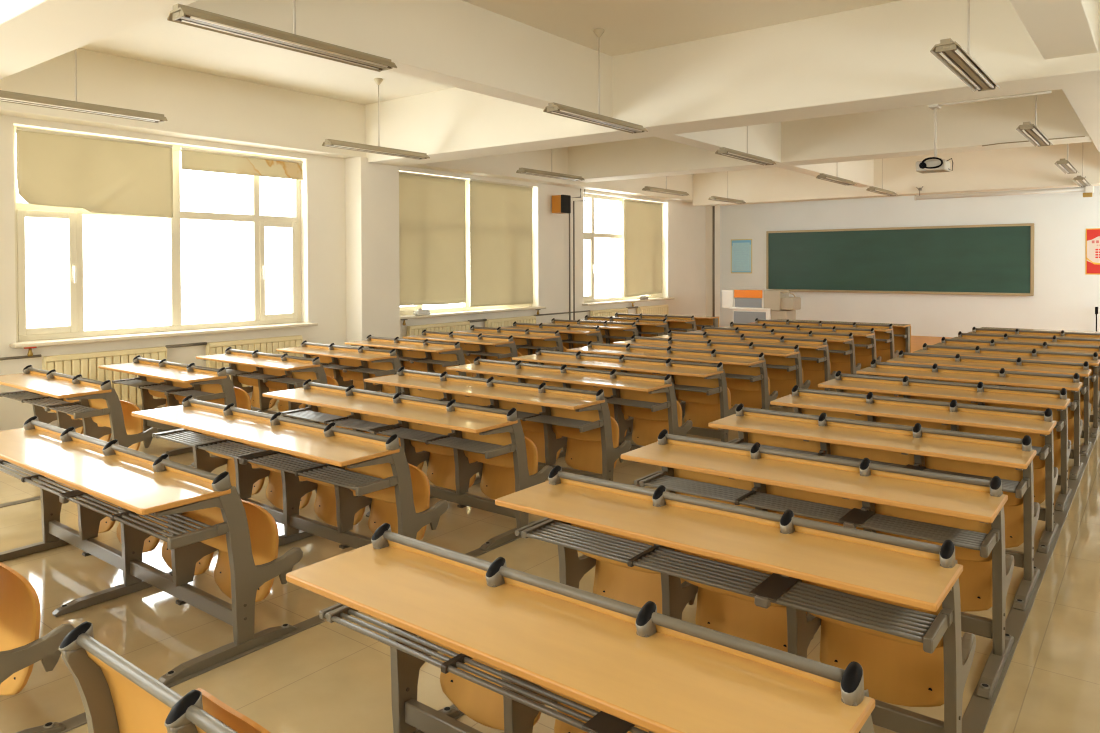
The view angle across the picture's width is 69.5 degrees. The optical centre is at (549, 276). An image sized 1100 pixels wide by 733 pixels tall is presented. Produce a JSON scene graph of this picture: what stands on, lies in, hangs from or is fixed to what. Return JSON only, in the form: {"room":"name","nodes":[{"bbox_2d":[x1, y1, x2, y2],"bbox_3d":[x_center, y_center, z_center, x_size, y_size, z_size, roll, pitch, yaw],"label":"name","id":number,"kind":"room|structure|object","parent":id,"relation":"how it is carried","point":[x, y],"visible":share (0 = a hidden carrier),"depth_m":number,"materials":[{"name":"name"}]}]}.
{"room":"classroom","nodes":[
{"label":"classroom","id":0,"kind":"room"},
{"bbox_2d":[0,115,705,430],"bbox_3d":[-2.590,-0.444,11.961,0.350,3.980,21.750,0,1,38],"label":"wall","id":1,"kind":"structure","parent":0,"point":[322,186],"depth_m":11.06,"materials":[{"name":"paint"}]},
{"bbox_2d":[9,125,317,347],"bbox_3d":[-4.384,-0.447,9.417,0.350,2.265,3.590,0,1,38],"label":"window","id":2,"kind":"structure","parent":1,"relation":"in","point":[74,333],"depth_m":9.46,"materials":[{"name":"beige plastic"}]},
{"bbox_2d":[15,126,173,217],"bbox_3d":[-4.929,-1.116,8.699,0.074,0.858,1.614,0,1,38],"label":"roller blind","id":3,"kind":"object","parent":2,"relation":"attached to","point":[94,174],"visible":1,"depth_m":8.66,"materials":[{"name":"fabric"}]},
{"bbox_2d":[180,147,302,179],"bbox_3d":[-3.872,-1.426,10.091,0.036,0.266,1.680,0,1,38],"label":"roller blind","id":4,"kind":"object","parent":2,"relation":"attached to","point":[191,158],"visible":1,"depth_m":10.02,"materials":[{"name":"fabric"}]},
{"bbox_2d":[400,180,545,319],"bbox_3d":[-1.309,-0.517,13.385,0.350,2.265,3.590,0,1,38],"label":"window","id":5,"kind":"structure","parent":1,"relation":"in","point":[406,312],"depth_m":13.45,"materials":[{"name":"beige plastic"}]},
{"bbox_2d":[399,171,466,305],"bbox_3d":[-1.908,-0.587,12.636,0.036,2.074,1.615,0,1,38],"label":"roller blind","id":6,"kind":"object","parent":5,"relation":"attached to","point":[432,218],"visible":0.88,"depth_m":12.66,"materials":[{"name":"fabric"}]},
{"bbox_2d":[469,179,532,306],"bbox_3d":[-0.839,-0.578,14.016,0.036,2.182,1.675,0,1,38],"label":"roller blind","id":7,"kind":"object","parent":5,"relation":"attached to","point":[501,252],"visible":1,"depth_m":13.98,"materials":[{"name":"fabric"}]},
{"bbox_2d":[552,195,570,213],"bbox_3d":[0.203,-1.374,15.026,0.300,0.340,0.250,0,1,38],"label":"wall speaker","id":8,"kind":"object","parent":1,"relation":"attached to","point":[561,204],"visible":1,"depth_m":14.92,"materials":[{"name":"orange wood"}]},
{"bbox_2d":[561,195,570,212],"bbox_3d":[0.298,-1.374,14.952,0.060,0.340,0.250,0,1,38],"label":"grille","id":9,"kind":"object","parent":8,"relation":"attached to","point":[565,199],"depth_m":14.90,"materials":[{"name":"black fabric"}]},
{"bbox_2d":[582,194,674,305],"bbox_3d":[1.695,-0.585,17.262,0.350,2.265,3.540,0,1,38],"label":"window","id":10,"kind":"structure","parent":1,"relation":"in","point":[589,300],"depth_m":16.73,"materials":[{"name":"beige plastic"}]},
{"bbox_2d":[623,198,662,297],"bbox_3d":[2.105,-0.634,17.816,0.036,2.153,1.640,0,1,38],"label":"roller blind","id":11,"kind":"object","parent":10,"relation":"attached to","point":[642,219],"visible":1,"depth_m":17.78,"materials":[{"name":"fabric"}]},
{"bbox_2d":[80,0,899,104],"bbox_3d":[1.653,-2.474,8.639,11.600,0.150,22.150,0,1,38],"label":"ceiling","id":12,"kind":"structure","parent":0,"point":[630,26],"depth_m":7.81,"materials":[{"name":"paint"}]},
{"bbox_2d":[0,49,167,122],"bbox_3d":[-4.156,-1.907,6.944,0.184,0.892,1.520,0,1,38],"label":"ceiling lamp","id":13,"kind":"object","parent":12,"relation":"hanging from","point":[5,96],"visible":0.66,"depth_m":6.94,"materials":[{"name":"beige"}]},
{"bbox_2d":[0,0,197,78],"bbox_3d":[-1.591,-1.951,3.886,10.500,0.730,0.550,0,1,38],"label":"beam","id":14,"kind":"structure","parent":12,"relation":"attached to","point":[32,32],"depth_m":4.98,"materials":[{"name":"paint"}]},
{"bbox_2d":[167,0,396,71],"bbox_3d":[-1.603,-1.886,4.966,0.184,0.892,1.520,0,1,38],"label":"ceiling lamp","id":15,"kind":"object","parent":12,"relation":"hanging from","point":[182,14],"visible":1,"depth_m":4.85,"materials":[{"name":"beige"}]},
{"bbox_2d":[0,48,692,202],"bbox_3d":[-2.338,-2.059,11.738,0.300,0.745,21.750,0,1,38],"label":"beam","id":16,"kind":"structure","parent":12,"relation":"attached to","point":[195,105],"depth_m":9.49,"materials":[{"name":"paint"}]},
{"bbox_2d":[322,78,429,159],"bbox_3d":[-2.080,-1.955,9.623,0.184,0.892,1.520,0,1,38],"label":"ceiling lamp","id":17,"kind":"object","parent":12,"relation":"hanging from","point":[328,142],"visible":1,"depth_m":9.58,"materials":[{"name":"beige"}]},
{"bbox_2d":[163,0,873,187],"bbox_3d":[0.954,-2.067,9.187,0.270,0.675,21.750,0,1,38],"label":"beam","id":18,"kind":"structure","parent":12,"relation":"attached to","point":[460,44],"depth_m":6.93,"materials":[{"name":"paint"}]},
{"bbox_2d":[516,149,583,180],"bbox_3d":[0.027,-2.003,12.342,0.184,0.892,1.520,0,1,38],"label":"ceiling lamp","id":19,"kind":"object","parent":12,"relation":"hanging from","point":[527,171],"visible":0.8,"depth_m":12.30,"materials":[{"name":"beige metal"}]},
{"bbox_2d":[543,28,647,133],"bbox_3d":[0.474,-1.934,7.645,0.184,0.892,1.520,0,1,38],"label":"ceiling lamp","id":20,"kind":"object","parent":12,"relation":"hanging from","point":[552,108],"visible":1,"depth_m":7.61,"materials":[{"name":"beige"}]},
{"bbox_2d":[642,176,688,195],"bbox_3d":[2.232,-2.053,15.188,0.184,0.892,1.520,0,1,38],"label":"ceiling lamp","id":21,"kind":"object","parent":12,"relation":"hanging from","point":[647,188],"visible":0.81,"depth_m":15.13,"materials":[{"name":"beige metal"}]},
{"bbox_2d":[708,171,745,203],"bbox_3d":[3.885,-2.090,17.322,0.184,0.892,1.520,0,1,38],"label":"ceiling lamp","id":22,"kind":"object","parent":12,"relation":"hanging from","point":[715,198],"visible":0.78,"depth_m":17.32,"materials":[{"name":"beige metal"}]},
{"bbox_2d":[365,0,1099,166],"bbox_3d":[1.732,-1.984,8.175,10.500,0.815,0.600,0,1,38],"label":"beam","id":23,"kind":"structure","parent":12,"relation":"attached to","point":[876,57],"depth_m":7.56,"materials":[{"name":"paint"}]},
{"bbox_2d":[916,103,952,173],"bbox_3d":[3.541,-1.273,7.269,0.309,0.632,0.277,0,1,38],"label":"projector","id":24,"kind":"object","parent":23,"relation":"hanging from","point":[934,164],"visible":0.98,"depth_m":7.23,"materials":[{"name":"beige plastic"}]},
{"bbox_2d":[938,91,1050,105],"bbox_3d":[3.864,-1.561,6.948,0.900,0.022,0.022,0,1,38],"label":"cable conduit","id":25,"kind":"object","parent":23,"relation":"attached to","point":[1043,92],"visible":1,"depth_m":6.92,"materials":[{"name":"beige"}]},
{"bbox_2d":[715,126,775,164],"bbox_3d":[2.580,-1.982,10.364,0.184,0.892,1.520,0,1,38],"label":"ceiling lamp","id":26,"kind":"object","parent":12,"relation":"hanging from","point":[723,151],"visible":0.82,"depth_m":10.29,"materials":[{"name":"beige metal"}]},
{"bbox_2d":[568,89,1092,182],"bbox_3d":[4.656,-2.123,11.948,10.500,0.670,0.550,0,1,38],"label":"beam","id":27,"kind":"structure","parent":12,"relation":"attached to","point":[963,127],"depth_m":11.65,"materials":[{"name":"paint"}]},
{"bbox_2d":[816,162,856,184],"bbox_3d":[4.785,-2.032,13.210,0.184,0.892,1.520,0,1,38],"label":"ceiling lamp","id":28,"kind":"object","parent":12,"relation":"hanging from","point":[822,176],"visible":0.79,"depth_m":13.09,"materials":[{"name":"beige metal"}]},
{"bbox_2d":[866,159,896,195],"bbox_3d":[6.439,-2.070,15.344,0.184,0.892,1.520,0,1,38],"label":"ceiling lamp","id":29,"kind":"object","parent":12,"relation":"hanging from","point":[871,188],"visible":0.87,"depth_m":15.32,"materials":[{"name":"beige metal"}]},
{"bbox_2d":[693,142,1099,206],"bbox_3d":[7.688,-2.098,15.862,10.500,0.860,0.450,0,1,38],"label":"beam","id":30,"kind":"structure","parent":12,"relation":"attached to","point":[1022,168],"depth_m":15.72,"materials":[{"name":"paint"}]},
{"bbox_2d":[914,176,1093,199],"bbox_3d":[8.451,-1.610,14.918,2.950,0.369,0.130,0,1,38],"label":"projection screen","id":31,"kind":"object","parent":30,"relation":"hanging from","point":[1089,190],"visible":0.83,"depth_m":14.75,"materials":[{"name":"grey metal"}]},
{"bbox_2d":[930,0,999,91],"bbox_3d":[3.003,-1.913,5.686,0.184,0.892,1.520,0,1,38],"label":"ceiling lamp","id":32,"kind":"object","parent":12,"relation":"hanging from","point":[949,52],"visible":1,"depth_m":5.58,"materials":[{"name":"beige"}]},
{"bbox_2d":[1016,95,1052,146],"bbox_3d":[5.324,-1.966,8.681,0.184,0.892,1.520,0,1,38],"label":"ceiling lamp","id":33,"kind":"object","parent":12,"relation":"hanging from","point":[1030,131],"visible":0.8,"depth_m":8.61,"materials":[{"name":"beige"}]},
{"bbox_2d":[1009,0,1099,152],"bbox_3d":[4.362,-2.037,6.548,0.350,0.680,21.750,0,1,38],"label":"beam","id":34,"kind":"structure","parent":12,"relation":"attached to","point":[1058,28],"depth_m":5.53,"materials":[{"name":"paint"}]},
{"bbox_2d":[1055,144,1078,173],"bbox_3d":[7.529,-2.016,11.527,0.184,0.892,1.520,0,1,38],"label":"ceiling lamp","id":35,"kind":"object","parent":12,"relation":"hanging from","point":[1064,165],"visible":0.8,"depth_m":11.42,"materials":[{"name":"beige metal"}]},
{"bbox_2d":[1073,142,1091,186],"bbox_3d":[9.182,-2.054,13.661,0.184,0.892,1.520,0,1,38],"label":"ceiling lamp","id":36,"kind":"object","parent":12,"relation":"hanging from","point":[1080,181],"visible":0.69,"depth_m":13.66,"materials":[{"name":"beige metal"}]},
{"bbox_2d":[0,389,1099,732],"bbox_3d":[1.667,1.641,8.701,11.600,0.120,22.150,0,1,38],"label":"floor","id":37,"kind":"structure","parent":0,"point":[325,677],"depth_m":3.70,"materials":[{"name":"tile"}]},
{"bbox_2d":[0,562,74,732],"bbox_3d":[-2.833,1.266,3.357,2.174,0.820,0.682,0,1,38],"label":"chair","id":38,"kind":"object","parent":37,"relation":"on","point":[21,646],"visible":0.97,"depth_m":2.92,"materials":[{"name":"brown paint"}]},
{"bbox_2d":[0,365,157,450],"bbox_3d":[-4.134,1.220,6.787,1.678,0.820,0.752,0,1,38],"label":"desk","id":39,"kind":"object","parent":37,"relation":"on","point":[93,407],"visible":0.62,"depth_m":6.55,"materials":[{"name":"brown paint"}]},
{"bbox_2d":[0,465,193,507],"bbox_3d":[-0.453,1.563,10.183,0.080,0.006,12.500,0,1,38],"label":"rail","id":40,"kind":"object","parent":37,"relation":"on","point":[38,497],"visible":0.02,"depth_m":5.78,"materials":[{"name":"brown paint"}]},
{"bbox_2d":[42,346,166,412],"bbox_3d":[-4.835,1.208,8.676,0.085,0.790,1.264,0,1,38],"label":"radiator","id":41,"kind":"object","parent":37,"relation":"on","point":[69,364],"visible":0.49,"depth_m":8.64,"materials":[{"name":"beige metal"}]},
{"bbox_2d":[43,346,165,361],"bbox_3d":[-4.836,0.841,8.671,0.085,0.055,1.248,0,1,38],"label":"grille","id":42,"kind":"object","parent":41,"relation":"attached to","point":[151,351],"depth_m":8.64,"materials":[{"name":"beige metal"}]},
{"bbox_2d":[165,342,206,347],"bbox_3d":[-4.296,0.806,9.371,0.036,0.036,0.490,0,1,38],"label":"pipe","id":43,"kind":"object","parent":41,"relation":"attached to","point":[199,343],"visible":1,"depth_m":9.36,"materials":[{"name":"brown"}]},
{"bbox_2d":[0,416,302,684],"bbox_3d":[-2.275,1.253,4.144,2.233,0.820,0.752,0,1,38],"label":"desk","id":44,"kind":"object","parent":37,"relation":"on","point":[200,513],"visible":1,"depth_m":3.75,"materials":[{"name":"brown paint"}]},
{"bbox_2d":[59,621,270,732],"bbox_3d":[-0.515,1.286,1.553,1.644,0.820,0.682,0,1,38],"label":"bench","id":45,"kind":"object","parent":37,"relation":"on","point":[117,696],"visible":1,"depth_m":1.96,"materials":[{"name":"brown paint"}]},
{"bbox_2d":[98,355,263,465],"bbox_3d":[-3.533,1.206,7.547,1.678,0.820,0.752,0,1,38],"label":"desk","id":46,"kind":"object","parent":37,"relation":"on","point":[172,382],"visible":0.54,"depth_m":7.34,"materials":[{"name":"brown wood"}]},
{"bbox_2d":[206,335,302,386],"bbox_3d":[-3.736,1.183,10.095,0.085,0.790,1.314,0,1,38],"label":"radiator","id":47,"kind":"object","parent":37,"relation":"on","point":[264,345],"visible":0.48,"depth_m":10.04,"materials":[{"name":"beige metal"}]},
{"bbox_2d":[207,335,301,347],"bbox_3d":[-3.737,0.816,10.089,0.085,0.055,1.298,0,1,38],"label":"grille","id":48,"kind":"object","parent":47,"relation":"attached to","point":[258,342],"depth_m":10.06,"materials":[{"name":"beige metal"}]},
{"bbox_2d":[196,347,338,421],"bbox_3d":[-2.929,1.192,8.334,1.678,0.820,0.752,0,1,38],"label":"desk","id":49,"kind":"object","parent":37,"relation":"on","point":[264,372],"visible":0.66,"depth_m":8.27,"materials":[{"name":"brown wood"}]},
{"bbox_2d":[131,395,448,548],"bbox_3d":[-1.681,1.239,4.898,2.233,0.820,0.752,0,1,38],"label":"desk","id":50,"kind":"object","parent":37,"relation":"on","point":[349,471],"visible":0.89,"depth_m":4.65,"materials":[{"name":"brown wood"}]},
{"bbox_2d":[276,340,407,407],"bbox_3d":[-2.319,1.179,9.072,1.678,0.820,0.752,0,1,38],"label":"desk","id":51,"kind":"object","parent":37,"relation":"on","point":[348,365],"visible":0.57,"depth_m":8.95,"materials":[{"name":"brown wood"}]},
{"bbox_2d":[58,484,640,732],"bbox_3d":[1.863,1.592,7.694,0.080,0.006,13.600,0,1,38],"label":"rail","id":52,"kind":"object","parent":37,"relation":"on","point":[79,720],"visible":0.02,"depth_m":3.51,"materials":[{"name":"grey metal"}]},
{"bbox_2d":[345,157,399,347],"bbox_3d":[-2.553,-0.064,11.441,0.350,3.235,0.700,0,1,38],"label":"pillar","id":53,"kind":"structure","parent":37,"relation":"on","point":[371,189],"depth_m":11.23,"materials":[{"name":"paint"}]},
{"bbox_2d":[262,379,552,550],"bbox_3d":[-1.084,1.226,5.663,2.233,0.820,0.752,0,1,38],"label":"desk","id":54,"kind":"object","parent":37,"relation":"on","point":[456,442],"visible":0.72,"depth_m":5.36,"materials":[{"name":"brown wood"}]},
{"bbox_2d":[345,335,476,376],"bbox_3d":[-1.717,1.165,9.849,1.678,0.820,0.752,0,1,38],"label":"desk","id":55,"kind":"object","parent":37,"relation":"on","point":[418,355],"visible":0.44,"depth_m":9.64,"materials":[{"name":"brown wood"}]},
{"bbox_2d":[407,321,469,335],"bbox_3d":[-1.761,1.138,12.644,0.085,0.790,1.324,0,1,38],"label":"radiator","id":56,"kind":"object","parent":37,"relation":"on","point":[449,327],"visible":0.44,"depth_m":12.61,"materials":[{"name":"beige metal"}]},
{"bbox_2d":[407,321,469,329],"bbox_3d":[-1.762,0.771,12.639,0.085,0.055,1.308,0,1,38],"label":"grille","id":57,"kind":"object","parent":56,"relation":"attached to","point":[463,324],"depth_m":12.65,"materials":[{"name":"beige metal"}]},
{"bbox_2d":[403,330,523,376],"bbox_3d":[-1.127,1.151,10.635,1.678,0.820,0.752,0,1,38],"label":"desk","id":58,"kind":"object","parent":37,"relation":"on","point":[500,348],"visible":0.3,"depth_m":10.39,"materials":[{"name":"brown wood"}]},
{"bbox_2d":[364,367,630,484],"bbox_3d":[-0.483,1.213,6.412,2.233,0.820,0.752,0,1,38],"label":"desk","id":59,"kind":"object","parent":37,"relation":"on","point":[589,441],"visible":0.55,"depth_m":6.08,"materials":[{"name":"brown wood"}]},
{"bbox_2d":[453,325,567,363],"bbox_3d":[-0.529,1.138,11.407,1.678,0.820,0.752,0,1,38],"label":"desk","id":60,"kind":"object","parent":37,"relation":"on","point":[527,341],"visible":0.27,"depth_m":11.17,"materials":[{"name":"brown wood"}]},
{"bbox_2d":[485,316,535,327],"bbox_3d":[-0.683,1.114,14.035,0.085,0.790,1.304,0,1,38],"label":"radiator","id":61,"kind":"object","parent":37,"relation":"on","point":[499,322],"visible":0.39,"depth_m":13.90,"materials":[{"name":"beige metal"}]},
{"bbox_2d":[487,316,535,322],"bbox_3d":[-0.684,0.746,14.030,0.085,0.055,1.288,0,1,38],"label":"grille","id":62,"kind":"object","parent":61,"relation":"attached to","point":[523,319],"depth_m":14.05,"materials":[{"name":"beige metal"}]},
{"bbox_2d":[501,321,605,353],"bbox_3d":[0.073,1.124,12.176,1.678,0.820,0.752,0,1,38],"label":"desk","id":63,"kind":"object","parent":37,"relation":"on","point":[572,337],"visible":0.22,"depth_m":11.94,"materials":[{"name":"brown wood"}]},
{"bbox_2d":[446,356,692,470],"bbox_3d":[0.118,1.199,7.174,2.233,0.820,0.752,0,1,38],"label":"desk","id":64,"kind":"object","parent":37,"relation":"on","point":[651,404],"visible":0.44,"depth_m":6.83,"materials":[{"name":"brown wood"}]},
{"bbox_2d":[569,189,580,319],"bbox_3d":[0.495,-0.127,15.498,0.028,3.220,0.398,0,1,38],"label":"riser pipe","id":65,"kind":"object","parent":37,"relation":"on","point":[580,189],"visible":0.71,"depth_m":15.35,"materials":[{"name":"brown"}]},
{"bbox_2d":[573,189,584,319],"bbox_3d":[0.581,-0.129,15.609,0.028,3.220,0.398,0,1,38],"label":"riser pipe","id":66,"kind":"object","parent":37,"relation":"on","point":[584,189],"visible":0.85,"depth_m":15.45,"materials":[{"name":"brown"}]},
{"bbox_2d":[286,523,874,732],"bbox_3d":[0.059,1.273,2.290,1.686,0.820,0.752,0,1,38],"label":"desk","id":67,"kind":"object","parent":37,"relation":"on","point":[514,644],"visible":1,"depth_m":2.09,"materials":[{"name":"brown paint"}]},
{"bbox_2d":[543,318,638,343],"bbox_3d":[0.686,1.111,12.921,1.678,0.820,0.752,0,1,38],"label":"desk","id":68,"kind":"object","parent":37,"relation":"on","point":[611,332],"visible":0.25,"depth_m":12.69,"materials":[{"name":"brown wood"}]},
{"bbox_2d":[590,308,627,316],"bbox_3d":[1.240,1.070,16.517,0.085,0.790,1.324,0,1,38],"label":"radiator","id":69,"kind":"object","parent":37,"relation":"on","point":[607,312],"visible":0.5,"depth_m":16.43,"materials":[{"name":"beige metal"}]},
{"bbox_2d":[590,308,627,313],"bbox_3d":[1.239,0.703,16.512,0.085,0.055,1.308,0,1,38],"label":"grille","id":70,"kind":"object","parent":69,"relation":"attached to","point":[620,310],"depth_m":16.50,"materials":[{"name":"beige metal"}]},
{"bbox_2d":[580,315,668,337],"bbox_3d":[1.283,1.097,13.710,1.678,0.820,0.752,0,1,38],"label":"desk","id":71,"kind":"object","parent":37,"relation":"on","point":[651,328],"visible":0.21,"depth_m":13.45,"materials":[{"name":"brown wood"}]},
{"bbox_2d":[512,348,738,441],"bbox_3d":[0.711,1.185,7.953,2.233,0.820,0.752,0,1,38],"label":"desk","id":72,"kind":"object","parent":37,"relation":"on","point":[704,392],"visible":0.33,"depth_m":7.57,"materials":[{"name":"brown wood"}]},
{"bbox_2d":[637,305,667,313],"bbox_3d":[2.327,1.045,17.920,0.085,0.790,1.274,0,1,38],"label":"radiator","id":73,"kind":"object","parent":37,"relation":"on","point":[655,309],"visible":0.41,"depth_m":17.88,"materials":[{"name":"beige metal"}]},
{"bbox_2d":[613,312,696,331],"bbox_3d":[1.887,1.083,14.484,1.678,0.820,0.752,0,1,38],"label":"desk","id":74,"kind":"object","parent":37,"relation":"on","point":[675,323],"visible":0.21,"depth_m":14.21,"materials":[{"name":"brown wood"}]},
{"bbox_2d":[567,341,777,416],"bbox_3d":[1.303,1.171,8.745,2.233,0.820,0.752,0,1,38],"label":"desk","id":75,"kind":"object","parent":37,"relation":"on","point":[747,379],"visible":0.24,"depth_m":8.35,"materials":[{"name":"brown wood"}]},
{"bbox_2d":[642,313,718,329],"bbox_3d":[2.453,1.107,15.236,1.682,0.746,0.710,0,1,38],"label":"desk","id":76,"kind":"object","parent":37,"relation":"on","point":[707,321],"visible":0.1,"depth_m":14.84,"materials":[{"name":"brown paint"}]},
{"bbox_2d":[613,335,809,407],"bbox_3d":[1.897,1.158,9.512,2.233,0.820,0.752,0,1,38],"label":"desk","id":77,"kind":"object","parent":37,"relation":"on","point":[783,363],"visible":0.37,"depth_m":9.11,"materials":[{"name":"brown wood"}]},
{"bbox_2d":[706,206,719,326],"bbox_3d":[4.160,-0.218,20.229,0.200,3.235,0.420,0,1,38],"label":"pillar","id":78,"kind":"structure","parent":37,"relation":"on","point":[709,292],"depth_m":20.10,"materials":[{"name":"paint"}]},
{"bbox_2d":[712,206,714,315],"bbox_3d":[4.120,-0.216,19.956,0.055,3.240,0.055,-1,1,-30],"label":"riser pipe","id":79,"kind":"object","parent":37,"relation":"on","point":[713,207],"visible":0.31,"depth_m":19.93,"materials":[{"name":"brown"}]},
{"bbox_2d":[495,465,975,732],"bbox_3d":[0.665,1.259,3.076,1.686,0.820,0.752,0,1,38],"label":"desk","id":80,"kind":"object","parent":37,"relation":"on","point":[888,605],"visible":0.88,"depth_m":2.88,"materials":[{"name":"brown wood"}]},
{"bbox_2d":[652,330,836,390],"bbox_3d":[2.476,1.145,10.269,2.233,0.820,0.752,0,1,38],"label":"desk","id":81,"kind":"object","parent":37,"relation":"on","point":[814,353],"visible":0.21,"depth_m":9.85,"materials":[{"name":"brown wood"}]},
{"bbox_2d":[690,325,860,378],"bbox_3d":[3.084,1.131,11.046,2.233,0.820,0.752,0,1,38],"label":"desk","id":82,"kind":"object","parent":37,"relation":"on","point":[841,347],"visible":0.2,"depth_m":10.62,"materials":[{"name":"brown wood"}]},
{"bbox_2d":[718,322,881,375],"bbox_3d":[3.679,1.117,11.817,2.233,0.820,0.752,0,1,38],"label":"desk","id":83,"kind":"object","parent":37,"relation":"on","point":[864,339],"visible":0.23,"depth_m":11.41,"materials":[{"name":"brown wood"}]},
{"bbox_2d":[621,429,1013,699],"bbox_3d":[1.255,1.245,3.847,1.686,0.820,0.752,0,1,38],"label":"desk","id":84,"kind":"object","parent":37,"relation":"on","point":[917,505],"visible":0.6,"depth_m":3.58,"materials":[{"name":"brown wood"}]},
{"bbox_2d":[747,318,898,361],"bbox_3d":[4.274,1.103,12.601,2.233,0.820,0.752,0,1,38],"label":"desk","id":85,"kind":"object","parent":37,"relation":"on","point":[884,335],"visible":0.17,"depth_m":12.18,"materials":[{"name":"brown wood"}]},
{"bbox_2d":[721,326,952,352],"bbox_3d":[6.449,1.387,16.219,8.250,0.130,4.000,0,1,38],"label":"platform","id":86,"kind":"object","parent":37,"relation":"on","point":[917,342],"visible":0.14,"depth_m":16.18,"materials":[{"name":"brown wood"}]},
{"bbox_2d":[722,289,800,322],"bbox_3d":[4.641,0.796,17.331,1.622,1.030,0.680,0,1,38],"label":"lectern","id":87,"kind":"object","parent":86,"relation":"on","point":[747,305],"visible":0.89,"depth_m":17.05,"materials":[{"name":"white"}]},
{"bbox_2d":[730,307,770,310],"bbox_3d":[4.526,0.690,17.419,0.930,0.040,0.680,0,1,38],"label":"shelf","id":88,"kind":"object","parent":87,"relation":"attached to","point":[734,308],"depth_m":17.15,"materials":[{"name":"white"}]},
{"bbox_2d":[781,297,800,309],"bbox_3d":[5.134,0.566,16.888,0.280,0.260,0.430,0,1,38],"label":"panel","id":89,"kind":"object","parent":87,"relation":"on","point":[787,303],"depth_m":16.74,"materials":[{"name":"beige"}]},
{"bbox_2d":[773,319,910,356],"bbox_3d":[4.867,1.128,13.341,2.237,0.746,0.710,0,1,38],"label":"desk","id":90,"kind":"object","parent":37,"relation":"on","point":[902,332],"visible":0.1,"depth_m":12.77,"materials":[{"name":"brown paint"}]},
{"bbox_2d":[708,403,1039,610],"bbox_3d":[1.863,1.231,4.642,1.686,0.820,0.752,0,1,38],"label":"desk","id":91,"kind":"object","parent":37,"relation":"on","point":[965,454],"visible":0.41,"depth_m":4.39,"materials":[{"name":"brown wood"}]},
{"bbox_2d":[770,385,1058,553],"bbox_3d":[2.457,1.218,5.408,1.686,0.820,0.752,0,1,38],"label":"desk","id":92,"kind":"object","parent":37,"relation":"on","point":[952,416],"visible":0.35,"depth_m":5.14,"materials":[{"name":"brown wood"}]},
{"bbox_2d":[818,371,1071,511],"bbox_3d":[3.064,1.204,6.201,1.686,0.820,0.752,0,1,38],"label":"desk","id":93,"kind":"object","parent":37,"relation":"on","point":[1057,401],"visible":0.2,"depth_m":5.93,"materials":[{"name":"brown wood"}]},
{"bbox_2d":[856,359,1082,479],"bbox_3d":[3.678,1.190,6.986,1.686,0.820,0.752,0,1,38],"label":"desk","id":94,"kind":"object","parent":37,"relation":"on","point":[1072,384],"visible":0.24,"depth_m":6.71,"materials":[{"name":"brown wood"}]},
{"bbox_2d":[886,350,1091,455],"bbox_3d":[4.279,1.176,7.759,1.686,0.820,0.752,0,1,38],"label":"desk","id":95,"kind":"object","parent":37,"relation":"on","point":[1051,367],"visible":0.28,"depth_m":7.48,"materials":[{"name":"brown wood"}]},
{"bbox_2d":[912,343,1099,437],"bbox_3d":[4.877,1.163,8.500,1.686,0.820,0.752,0,1,38],"label":"desk","id":96,"kind":"object","parent":37,"relation":"on","point":[1092,359],"visible":0.31,"depth_m":8.22,"materials":[{"name":"brown wood"}]},
{"bbox_2d":[934,337,1099,421],"bbox_3d":[5.460,1.150,9.253,1.686,0.820,0.752,0,1,38],"label":"desk","id":97,"kind":"object","parent":37,"relation":"on","point":[1044,346],"visible":0.09,"depth_m":9.11,"materials":[{"name":"brown wood"}]},
{"bbox_2d":[951,331,1099,345],"bbox_3d":[6.066,1.136,10.035,1.686,0.820,0.752,0,1,38],"label":"desk","id":98,"kind":"object","parent":37,"relation":"on","point":[968,336],"visible":0.14,"depth_m":9.98,"materials":[{"name":"brown wood"}]},
{"bbox_2d":[962,412,1099,732],"bbox_3d":[3.980,1.610,6.054,0.080,0.006,13.600,0,1,38],"label":"rail","id":99,"kind":"object","parent":37,"relation":"on","point":[975,718],"visible":0.62,"depth_m":3.78,"materials":[{"name":"grey metal"}]},
{"bbox_2d":[968,327,1099,339],"bbox_3d":[6.667,1.122,10.809,1.686,0.820,0.752,0,1,38],"label":"desk","id":100,"kind":"object","parent":37,"relation":"on","point":[1017,331],"visible":0.11,"depth_m":10.78,"materials":[{"name":"brown wood"}]},
{"bbox_2d":[981,327,1099,334],"bbox_3d":[7.239,1.146,11.567,1.686,0.746,0.710,0,1,38],"label":"desk","id":101,"kind":"object","parent":37,"relation":"on","point":[981,327],"visible":0.02,"depth_m":11.47,"materials":[{"name":"brown paint"}]},
{"bbox_2d":[720,186,1099,337],"bbox_3d":[8.381,-0.562,17.345,11.600,3.980,0.200,0,1,38],"label":"wall","id":102,"kind":"structure","parent":0,"point":[1065,297],"depth_m":17.09,"materials":[{"name":"paint"}]},
{"bbox_2d":[731,239,751,272],"bbox_3d":[4.821,-0.519,19.968,0.570,0.860,0.010,0,1,38],"label":"poster","id":103,"kind":"object","parent":102,"relation":"attached to","point":[741,249],"visible":1,"depth_m":19.96,"materials":[{"name":"blue paper"}]},
{"bbox_2d":[766,223,1033,295],"bbox_3d":[7.557,-0.371,17.778,5.660,1.470,0.130,0,1,38],"label":"chalkboard","id":104,"kind":"object","parent":102,"relation":"attached to","point":[992,259],"visible":0.87,"depth_m":17.54,"materials":[{"name":"green metal"}]},
{"bbox_2d":[789,290,1033,295],"bbox_3d":[7.541,0.354,17.765,5.660,0.022,0.070,0,1,38],"label":"chalk tray","id":105,"kind":"object","parent":104,"relation":"on","point":[959,292],"depth_m":17.15,"materials":[{"name":"beige metal"}]},
{"bbox_2d":[1085,228,1099,274],"bbox_3d":[10.749,-0.495,15.374,0.600,0.900,0.012,0,1,38],"label":"poster","id":106,"kind":"object","parent":102,"relation":"attached to","point":[1092,264],"visible":1,"depth_m":15.48,"materials":[{"name":"red paper"}]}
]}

